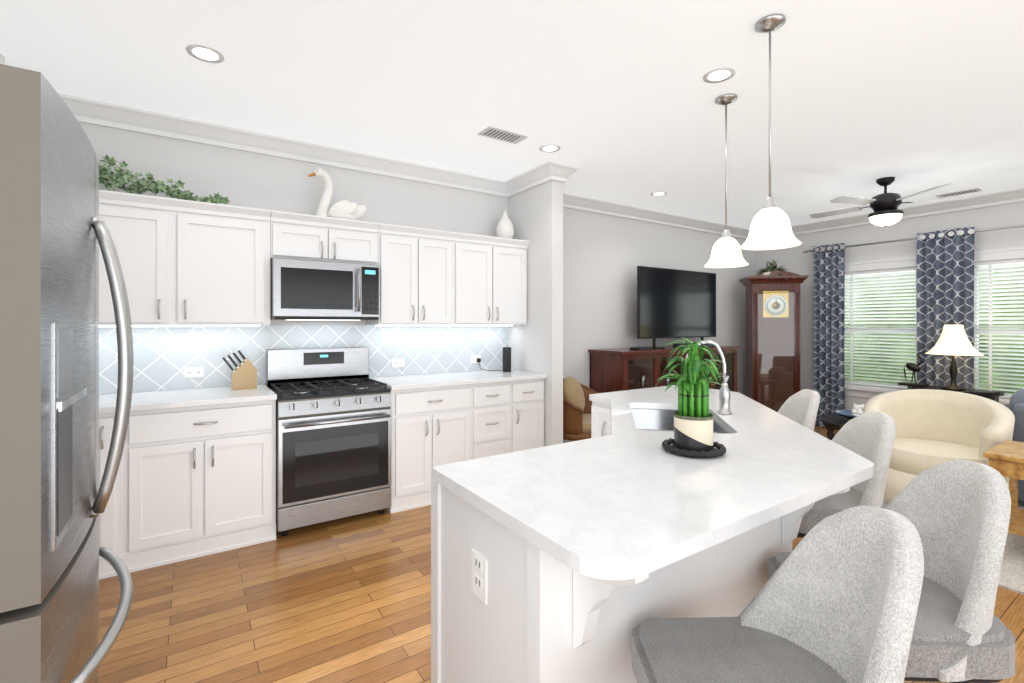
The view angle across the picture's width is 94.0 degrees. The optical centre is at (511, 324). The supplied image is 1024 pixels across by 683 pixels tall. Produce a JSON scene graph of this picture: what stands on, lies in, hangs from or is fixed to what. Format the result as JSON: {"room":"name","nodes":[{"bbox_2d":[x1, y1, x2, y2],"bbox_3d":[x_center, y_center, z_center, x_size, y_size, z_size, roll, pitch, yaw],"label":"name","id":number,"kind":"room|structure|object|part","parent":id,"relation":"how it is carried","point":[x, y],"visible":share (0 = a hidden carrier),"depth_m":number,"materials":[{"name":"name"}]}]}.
{"room":"kitchen and living room","nodes":[
{"label":"kitchen and living room","id":0,"kind":"room"},
{"bbox_2d":[79,122,755,395],"bbox_3d":[0.287,-0.004,5.144,8.540,2.820,0.120,0,0,-34],"label":"wall","id":1,"kind":"structure","parent":0,"point":[604,256],"depth_m":4.70,"materials":[{"name":"white paint"}]},
{"bbox_2d":[99,190,171,324],"bbox_3d":[-2.631,-0.394,2.894,0.941,0.800,0.378,0,0,-34],"label":"upper cabinet","id":2,"kind":"object","parent":1,"relation":"attached to","point":[139,226],"visible":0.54,"depth_m":2.94,"materials":[{"name":"white wood"}]},
{"bbox_2d":[98,154,229,203],"bbox_3d":[-2.333,-0.937,3.084,0.887,0.270,0.191,0,0,-34],"label":"ivy garland","id":3,"kind":"object","parent":2,"relation":"on","point":[121,177],"visible":0.79,"depth_m":3.03,"materials":[{"name":"green plant"}]},
{"bbox_2d":[99,325,259,326],"bbox_3d":[-2.408,0.012,3.111,1.360,0.012,0.060,0,0,-34],"label":"light strip","id":4,"kind":"object","parent":2,"relation":"attached to","point":[259,325],"depth_m":3.22,"materials":[{"name":"white"}]},
{"bbox_2d":[172,198,270,324],"bbox_3d":[-2.006,-0.394,3.311,0.561,0.800,0.378,0,0,-34],"label":"upper cabinet","id":5,"kind":"object","parent":1,"relation":"attached to","point":[220,264],"visible":1,"depth_m":3.17,"materials":[{"name":"white wood"}]},
{"bbox_2d":[58,93,505,196],"bbox_3d":[-1.509,-1.351,3.817,3.600,0.125,0.100,0,0,-34],"label":"crown molding","id":6,"kind":"structure","parent":1,"relation":"attached to","point":[100,113],"depth_m":3.57,"materials":[{"name":"white"}]},
{"bbox_2d":[99,325,508,394],"bbox_3d":[-1.585,0.231,3.823,3.720,0.450,0.006,0,0,-34],"label":"tile backsplash","id":7,"kind":"structure","parent":1,"relation":"attached to","point":[163,357],"depth_m":3.64,"materials":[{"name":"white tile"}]},
{"bbox_2d":[184,367,203,377],"bbox_3d":[-2.247,0.341,3.374,0.116,0.074,0.008,0,0,-34],"label":"outlet","id":8,"kind":"object","parent":7,"relation":"attached to","point":[192,372],"visible":1,"depth_m":3.37,"materials":[{"name":"white plastic"}]},
{"bbox_2d":[392,358,403,366],"bbox_3d":[-1.002,0.341,4.202,0.116,0.074,0.008,0,0,-34],"label":"outlet","id":9,"kind":"object","parent":7,"relation":"attached to","point":[397,362],"visible":1,"depth_m":4.20,"materials":[{"name":"white plastic"}]},
{"bbox_2d":[470,355,480,362],"bbox_3d":[-0.352,0.341,4.634,0.116,0.074,0.008,0,0,-34],"label":"outlet","id":10,"kind":"object","parent":7,"relation":"attached to","point":[473,359],"visible":0.77,"depth_m":4.62,"materials":[{"name":"white plastic"}]},
{"bbox_2d":[270,210,379,264],"bbox_3d":[-1.452,-0.631,3.679,0.764,0.325,0.378,0,0,-34],"label":"upper cabinet","id":11,"kind":"object","parent":1,"relation":"attached to","point":[297,236],"visible":0.98,"depth_m":3.53,"materials":[{"name":"white wood"}]},
{"bbox_2d":[270,258,379,320],"bbox_3d":[-1.433,-0.244,3.649,0.754,0.429,0.448,0,0,-34],"label":"microwave","id":12,"kind":"object","parent":11,"relation":"attached to","point":[309,290],"visible":1,"depth_m":3.48,"materials":[{"name":"grey metal"}]},
{"bbox_2d":[308,168,366,219],"bbox_3d":[-1.363,-1.001,3.746,0.447,0.402,0.168,0,0,-34],"label":"swan figurine","id":13,"kind":"object","parent":11,"relation":"on","point":[344,209],"visible":0.94,"depth_m":3.68,"materials":[{"name":"white ceramic"}]},
{"bbox_2d":[366,223,454,324],"bbox_3d":[-0.861,-0.394,4.072,0.654,0.800,0.378,0,0,-34],"label":"upper cabinet","id":14,"kind":"object","parent":1,"relation":"attached to","point":[416,274],"visible":0.98,"depth_m":3.93,"materials":[{"name":"white wood"}]},
{"bbox_2d":[375,325,512,325],"bbox_3d":[-0.568,0.012,4.335,1.340,0.012,0.060,0,0,-34],"label":"light strip","id":15,"kind":"object","parent":14,"relation":"attached to","point":[375,325],"depth_m":4.27,"materials":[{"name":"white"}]},
{"bbox_2d":[453,232,529,324],"bbox_3d":[-0.244,-0.394,4.483,0.828,0.800,0.378,0,0,-34],"label":"upper cabinet","id":16,"kind":"object","parent":1,"relation":"attached to","point":[489,280],"visible":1,"depth_m":4.32,"materials":[{"name":"white wood"}]},
{"bbox_2d":[496,210,513,238],"bbox_3d":[-0.066,-0.944,4.609,0.180,0.300,0.180,0,0,-34],"label":"vase","id":17,"kind":"object","parent":16,"relation":"on","point":[505,228],"visible":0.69,"depth_m":4.55,"materials":[{"name":"white ceramic"}]},
{"bbox_2d":[563,193,749,238],"bbox_3d":[1.905,-1.351,6.088,4.340,0.125,0.100,0,0,-34],"label":"crown molding","id":18,"kind":"structure","parent":1,"relation":"attached to","point":[571,201],"depth_m":5.92,"materials":[{"name":"white"}]},
{"bbox_2d":[0,0,1023,228],"bbox_3d":[2.148,-1.444,2.346,8.540,0.060,6.840,0,0,-34],"label":"ceiling","id":19,"kind":"structure","parent":0,"point":[614,100],"depth_m":2.80,"materials":[{"name":"white paint"}]},
{"bbox_2d":[186,44,223,62],"bbox_3d":[-1.602,-1.412,2.494,0.170,0.004,0.170,0,0,-34],"label":"recessed light","id":20,"kind":"object","parent":19,"relation":"in","point":[210,55],"visible":1,"depth_m":2.49,"materials":[{"name":"white"}]},
{"bbox_2d":[478,126,527,143],"bbox_3d":[-0.067,-1.409,3.563,0.340,0.009,0.170,0,0,-34],"label":"ceiling vent","id":21,"kind":"object","parent":19,"relation":"in","point":[501,134],"visible":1,"depth_m":3.55,"materials":[{"name":"white metal"}]},
{"bbox_2d":[539,144,560,151],"bbox_3d":[0.305,-1.412,3.835,0.170,0.004,0.170,0,0,-34],"label":"recessed light","id":22,"kind":"object","parent":19,"relation":"in","point":[549,147],"visible":1,"depth_m":3.83,"materials":[{"name":"white"}]},
{"bbox_2d":[651,192,666,195],"bbox_3d":[1.591,-1.412,5.170,0.170,0.004,0.170,0,0,-34],"label":"recessed light","id":23,"kind":"object","parent":19,"relation":"in","point":[658,193],"visible":1,"depth_m":5.16,"materials":[{"name":"white"}]},
{"bbox_2d":[703,67,735,82],"bbox_3d":[1.175,-1.412,2.708,0.170,0.004,0.170,0,0,-34],"label":"recessed light","id":24,"kind":"object","parent":19,"relation":"in","point":[720,73],"visible":1,"depth_m":2.70,"materials":[{"name":"white"}]},
{"bbox_2d":[704,94,748,267],"bbox_3d":[1.340,-0.889,2.987,0.256,1.046,0.256,0,0,-34],"label":"pendant light","id":25,"kind":"object","parent":19,"relation":"hanging from","point":[726,252],"visible":1,"depth_m":2.95,"materials":[{"name":"white glass"}]},
{"bbox_2d":[740,14,801,249],"bbox_3d":[1.208,-0.889,2.235,0.256,1.046,0.256,0,0,-34],"label":"pendant light","id":26,"kind":"object","parent":19,"relation":"hanging from","point":[770,228],"visible":1,"depth_m":2.20,"materials":[{"name":"white glass"}]},
{"bbox_2d":[809,177,973,226],"bbox_3d":[3.602,-1.178,4.681,1.290,0.468,1.244,0,0,-34],"label":"ceiling fan","id":27,"kind":"object","parent":19,"relation":"hanging from","point":[885,205],"visible":1,"depth_m":4.56,"materials":[{"name":"brown metal"}]},
{"bbox_2d":[935,188,981,197],"bbox_3d":[4.799,-1.409,5.131,0.170,0.009,0.340,0,0,-34],"label":"ceiling vent","id":28,"kind":"object","parent":19,"relation":"in","point":[958,192],"visible":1,"depth_m":5.12,"materials":[{"name":"white metal"}]},
{"bbox_2d":[508,180,562,446],"bbox_3d":[0.213,-0.004,4.596,0.130,2.820,0.710,0,0,-34],"label":"wall","id":29,"kind":"structure","parent":0,"point":[535,215],"depth_m":4.35,"materials":[{"name":"white paint"}]},
{"bbox_2d":[506,161,561,196],"bbox_3d":[0.178,-1.351,4.441,0.100,0.125,0.690,0,0,-34],"label":"crown molding","id":30,"kind":"structure","parent":29,"relation":"attached to","point":[550,170],"depth_m":4.39,"materials":[{"name":"white wood"}]},
{"bbox_2d":[559,165,578,182],"bbox_3d":[0.365,-1.351,4.566,0.110,0.125,0.690,0,0,-34],"label":"crown molding","id":31,"kind":"structure","parent":29,"relation":"attached to","point":[567,170],"depth_m":4.29,"materials":[{"name":"white"}]},
{"bbox_2d":[99,426,1023,682],"bbox_3d":[2.148,1.436,2.346,8.540,0.060,6.840,0,0,-34],"label":"floor","id":32,"kind":"structure","parent":0,"point":[345,600],"depth_m":2.34,"materials":[{"name":"brown wood"}]},
{"bbox_2d":[0,53,133,682],"bbox_3d":[-1.333,0.469,1.016,0.830,1.875,0.900,0,0,-34],"label":"refrigerator","id":33,"kind":"object","parent":32,"relation":"on","point":[55,234],"visible":1,"depth_m":0.87,"materials":[{"name":"grey metal"}]},
{"bbox_2d":[99,413,122,579],"bbox_3d":[-2.537,0.949,2.817,0.420,0.916,0.612,0,0,-34],"label":"base cabinet","id":34,"kind":"object","parent":32,"relation":"on","point":[110,521],"depth_m":2.65,"materials":[{"name":"white wood"}]},
{"bbox_2d":[123,400,275,572],"bbox_3d":[-2.035,0.949,3.151,0.786,0.916,0.612,0,0,-34],"label":"base cabinet","id":35,"kind":"object","parent":32,"relation":"on","point":[194,482],"depth_m":2.88,"materials":[{"name":"white wood"}]},
{"bbox_2d":[99,384,276,413],"bbox_3d":[-2.325,0.473,2.942,1.504,0.035,0.637,0,0,-34],"label":"countertop","id":36,"kind":"structure","parent":35,"relation":"on","point":[152,400],"depth_m":2.97,"materials":[{"name":"white stone"}]},
{"bbox_2d":[222,350,256,389],"bbox_3d":[-1.920,0.320,3.364,0.207,0.272,0.110,0,0,-34],"label":"knife block","id":37,"kind":"object","parent":36,"relation":"on","point":[244,375],"visible":1,"depth_m":3.33,"materials":[{"name":"beige wood"}]},
{"bbox_2d":[266,347,390,535],"bbox_3d":[-1.354,0.798,3.531,0.754,1.215,0.688,0,0,-34],"label":"gas range","id":38,"kind":"object","parent":32,"relation":"on","point":[333,433],"visible":1,"depth_m":3.33,"materials":[{"name":"grey metal"}]},
{"bbox_2d":[386,384,473,513],"bbox_3d":[-0.781,0.949,3.985,0.689,0.916,0.612,0,0,-34],"label":"base cabinet","id":39,"kind":"object","parent":32,"relation":"on","point":[431,428],"depth_m":3.69,"materials":[{"name":"white wood"}]},
{"bbox_2d":[369,370,546,390],"bbox_3d":[-0.461,0.473,4.182,1.445,0.035,0.637,0,0,-34],"label":"countertop","id":40,"kind":"structure","parent":39,"relation":"on","point":[406,382],"depth_m":4.01,"materials":[{"name":"white stone"}]},
{"bbox_2d":[477,347,510,371],"bbox_3d":[-0.167,0.339,4.606,0.258,0.235,0.253,0,0,-34],"label":"speaker","id":41,"kind":"object","parent":40,"relation":"on","point":[506,359],"visible":1,"depth_m":4.55},
{"bbox_2d":[474,380,521,458],"bbox_3d":[-0.334,0.949,4.282,0.524,0.916,0.612,0,0,-34],"label":"base cabinet","id":42,"kind":"object","parent":32,"relation":"on","point":[498,405],"depth_m":4.06,"materials":[{"name":"white wood"}]},
{"bbox_2d":[522,379,543,449],"bbox_3d":[-0.021,0.949,4.490,0.368,0.916,0.612,0,0,-34],"label":"base cabinet","id":43,"kind":"object","parent":32,"relation":"on","point":[532,390],"depth_m":4.27,"materials":[{"name":"white wood"}]},
{"bbox_2d":[563,378,597,440],"bbox_3d":[0.684,0.983,4.818,0.739,0.849,0.658,0,0,-34],"label":"wicker chair","id":44,"kind":"object","parent":32,"relation":"on","point":[576,423],"visible":0.4,"depth_m":4.52,"materials":[{"name":"brown wicker"}]},
{"bbox_2d":[563,376,584,409],"bbox_3d":[0.628,0.726,4.866,0.363,0.380,0.238,0,0,-34],"label":"chair pillow","id":45,"kind":"object","parent":44,"relation":"on","point":[573,392],"visible":0.67,"depth_m":4.78,"materials":[{"name":"beige fabric"}]},
{"bbox_2d":[431,401,849,682],"bbox_3d":[0.706,0.949,2.244,2.379,0.915,1.632,0,0,-34],"label":"kitchen island","id":46,"kind":"object","parent":32,"relation":"on","point":[508,605],"visible":0.4,"depth_m":1.28,"materials":[{"name":"white wood"},{"name":"white painted wood"}]},
{"bbox_2d":[433,385,873,579],"bbox_3d":[0.713,0.473,2.238,2.410,0.035,1.670,0,0,-34],"label":"island countertop","id":47,"kind":"structure","parent":46,"relation":"on","point":[626,500],"depth_m":1.37,"materials":[{"name":"white stone"}]},
{"bbox_2d":[630,409,729,433],"bbox_3d":[0.814,0.605,2.384,0.452,0.225,0.772,0,0,11],"label":"sink basin","id":48,"kind":"object","parent":47,"relation":"in","point":[655,419],"visible":0.02,"depth_m":2.75,"materials":[{"name":"silver metal"}]},
{"bbox_2d":[654,337,725,457],"bbox_3d":[0.645,0.252,1.715,0.270,0.407,0.247,0,0,-34],"label":"potted plant","id":49,"kind":"object","parent":47,"relation":"on","point":[693,427],"visible":1,"depth_m":1.67,"materials":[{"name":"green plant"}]},
{"bbox_2d":[685,340,731,414],"bbox_3d":[1.016,0.270,2.452,0.200,0.372,0.178,0,0,-34],"label":"faucet","id":50,"kind":"object","parent":47,"relation":"on","point":[724,399],"visible":0.83,"depth_m":2.42,"materials":[{"name":"silver metal"}]},
{"bbox_2d":[588,345,740,392],"bbox_3d":[1.913,0.846,5.805,2.160,1.120,0.540,0,0,-34],"label":"console","id":51,"kind":"object","parent":32,"relation":"on","point":[616,369],"visible":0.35,"depth_m":5.41,"materials":[{"name":"brown wood"}]},
{"bbox_2d":[630,343,715,349],"bbox_3d":[1.938,0.259,5.642,1.400,0.055,0.160,0,0,-34],"label":"soundbar","id":52,"kind":"object","parent":51,"relation":"on","point":[649,348],"visible":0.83,"depth_m":5.56,"materials":[{"name":"black plastic"}]},
{"bbox_2d":[637,266,715,348],"bbox_3d":[2.096,-0.197,5.963,1.500,0.965,0.260,0,0,-34],"label":"flat-screen tv","id":53,"kind":"object","parent":51,"relation":"on","point":[673,303],"visible":0.94,"depth_m":5.89,"materials":[{"name":"black plastic"}]},
{"bbox_2d":[739,260,808,411],"bbox_3d":[3.634,0.247,6.655,0.750,2.318,0.536,0,0,11],"label":"grandfather clock","id":54,"kind":"object","parent":32,"relation":"on","point":[772,336],"visible":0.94,"depth_m":6.54,"materials":[{"name":"brown wood"}]},
{"bbox_2d":[749,260,795,287],"bbox_3d":[3.641,-0.709,6.672,0.559,0.406,0.520,0,0,-34],"label":"plant","id":55,"kind":"object","parent":54,"relation":"on","point":[772,276],"depth_m":6.49,"materials":[{"name":"green plant"}]},
{"bbox_2d":[632,506,923,682],"bbox_3d":[0.551,0.897,1.000,0.520,1.024,0.457,0,0,0],"label":"bar stool","id":56,"kind":"object","parent":32,"relation":"on","point":[836,599],"visible":1,"depth_m":1.04,"materials":[{"name":"fabric"}]},
{"bbox_2d":[778,389,819,536],"bbox_3d":[1.540,0.897,2.835,0.520,1.024,0.457,0,0,0],"label":"bar stool","id":57,"kind":"object","parent":32,"relation":"on","point":[801,407],"visible":0.17,"depth_m":2.83,"materials":[{"name":"fabric"}]},
{"bbox_2d":[798,411,895,537],"bbox_3d":[1.395,0.897,2.114,0.520,1.024,0.457,0,0,0],"label":"bar stool","id":58,"kind":"object","parent":32,"relation":"on","point":[870,435],"visible":0.35,"depth_m":2.01,"materials":[{"name":"fabric"}]},
{"bbox_2d":[768,460,1014,682],"bbox_3d":[1.076,0.897,1.349,0.520,1.024,0.457,0,0,0],"label":"bar stool","id":59,"kind":"object","parent":32,"relation":"on","point":[956,513],"visible":0.62,"depth_m":1.23,"materials":[{"name":"fabric"}]},
{"bbox_2d":[886,501,1023,594],"bbox_3d":[3.682,1.400,3.697,3.050,0.012,3.150,0,0,-34],"label":"rug","id":60,"kind":"object","parent":32,"relation":"on","point":[1011,577],"depth_m":2.77,"materials":[{"name":"beige carpet"}]},
{"bbox_2d":[817,412,849,439],"bbox_3d":[3.454,1.171,4.716,1.000,0.470,0.720,0,0,-34],"label":"coffee table","id":61,"kind":"object","parent":60,"relation":"on","point":[832,423],"visible":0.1,"depth_m":4.70,"materials":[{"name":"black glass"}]},
{"bbox_2d":[835,404,864,419],"bbox_3d":[3.401,0.858,4.705,0.370,0.156,0.370,0,0,-34],"label":"bowl","id":62,"kind":"object","parent":61,"relation":"on","point":[856,410],"visible":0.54,"depth_m":4.68,"materials":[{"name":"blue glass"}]},
{"bbox_2d":[865,389,1014,503],"bbox_3d":[3.267,0.973,3.691,0.813,0.867,0.858,0,0,-34],"label":"armchair","id":63,"kind":"object","parent":60,"relation":"on","point":[934,427],"visible":0.46,"depth_m":3.72,"materials":[{"name":"beige"}]},
{"bbox_2d":[983,440,1023,535],"bbox_3d":[3.281,1.096,2.854,0.560,0.620,0.560,0,0,-34],"label":"side table","id":64,"kind":"object","parent":60,"relation":"on","point":[1006,458],"visible":0.52,"depth_m":2.91,"materials":[{"name":"wood"}]},
{"bbox_2d":[907,385,1003,402],"bbox_3d":[4.758,1.056,5.212,0.400,0.700,0.800,0,0,-34],"label":"console table","id":65,"kind":"object","parent":32,"relation":"on","point":[992,395],"visible":0.02,"depth_m":5.01,"materials":[{"name":"black wood"}]},
{"bbox_2d":[898,352,928,386],"bbox_3d":[4.620,0.509,5.474,0.180,0.393,0.270,0,0,-34],"label":"statue","id":66,"kind":"object","parent":65,"relation":"on","point":[913,367],"visible":1,"depth_m":5.45,"materials":[{"name":"brown metal"}]},
{"bbox_2d":[925,325,982,390],"bbox_3d":[4.750,0.356,5.134,0.470,0.700,0.470,0,0,-34],"label":"table lamp","id":67,"kind":"object","parent":65,"relation":"on","point":[953,340],"visible":1,"depth_m":5.06,"materials":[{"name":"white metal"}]},
{"bbox_2d":[1009,389,1023,501],"bbox_3d":[4.643,0.954,4.066,1.700,0.903,0.900,0,0,-12],"label":"sofa","id":68,"kind":"object","parent":32,"relation":"on","point":[1016,403],"visible":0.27,"depth_m":3.65,"materials":[{"name":"blue"}]},
{"bbox_2d":[756,201,1023,409],"bbox_3d":[5.686,-0.004,4.628,0.120,2.820,6.720,0,0,-34],"label":"wall","id":69,"kind":"structure","parent":0,"point":[796,260],"depth_m":6.12,"materials":[{"name":"white paint"}]},
{"bbox_2d":[845,257,915,397],"bbox_3d":[4.696,0.069,6.053,0.170,1.755,1.210,0,0,-34],"label":"window","id":70,"kind":"structure","parent":69,"relation":"in","point":[877,265],"depth_m":6.11,"materials":[{"name":"white"}]},
{"bbox_2d":[845,267,916,390],"bbox_3d":[4.705,0.066,6.059,0.050,1.515,0.980,0,0,-34],"label":"window blinds","id":71,"kind":"object","parent":70,"relation":"attached to","point":[851,312],"visible":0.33,"depth_m":6.08,"materials":[{"name":"white plastic"}]},
{"bbox_2d":[791,187,1023,234],"bbox_3d":[5.528,-1.351,4.667,0.100,0.125,6.480,0,0,-34],"label":"crown molding","id":72,"kind":"structure","parent":69,"relation":"attached to","point":[1013,195],"depth_m":5.58,"materials":[{"name":"white"}]},
{"bbox_2d":[803,224,1023,426],"bbox_3d":[5.223,0.161,5.049,0.181,2.460,3.994,0,0,-34],"label":"curtains","id":73,"kind":"object","parent":69,"relation":"attached to","point":[945,277],"visible":0.81,"depth_m":5.59,"materials":[{"name":"blue fabric"}]},
{"bbox_3d":[4.262,0.161,6.414,0.092,2.460,0.389,0,0,-34],"label":"curtain panel","id":74,"kind":"part","parent":73,"relation":"part of","materials":[{"name":"blue fabric"}]},
{"bbox_3d":[4.919,0.161,5.426,0.092,2.460,0.513,0,0,-34],"label":"curtain panel","id":75,"kind":"part","parent":73,"relation":"part of","materials":[{"name":"blue fabric"}]},
{"bbox_2d":[974,247,1023,408],"bbox_3d":[5.433,0.069,4.946,0.170,1.755,1.210,0,0,-34],"label":"window","id":76,"kind":"structure","parent":69,"relation":"in","point":[1001,254],"depth_m":5.19,"materials":[{"name":"white"}]},
{"bbox_2d":[974,258,1023,400],"bbox_3d":[5.441,0.066,4.952,0.050,1.515,0.980,0,0,-34],"label":"window blinds","id":77,"kind":"object","parent":76,"relation":"attached to","point":[990,306],"visible":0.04,"depth_m":5.18,"materials":[{"name":"white plastic"}]},
{"label":"outside","id":78,"kind":"structure","parent":0,"visible":0},
{"bbox_2d":[845,266,1023,393],"bbox_3d":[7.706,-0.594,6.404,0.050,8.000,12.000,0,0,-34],"label":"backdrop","id":79,"kind":"structure","parent":78,"point":[915,334],"depth_m":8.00,"materials":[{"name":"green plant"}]}
]}

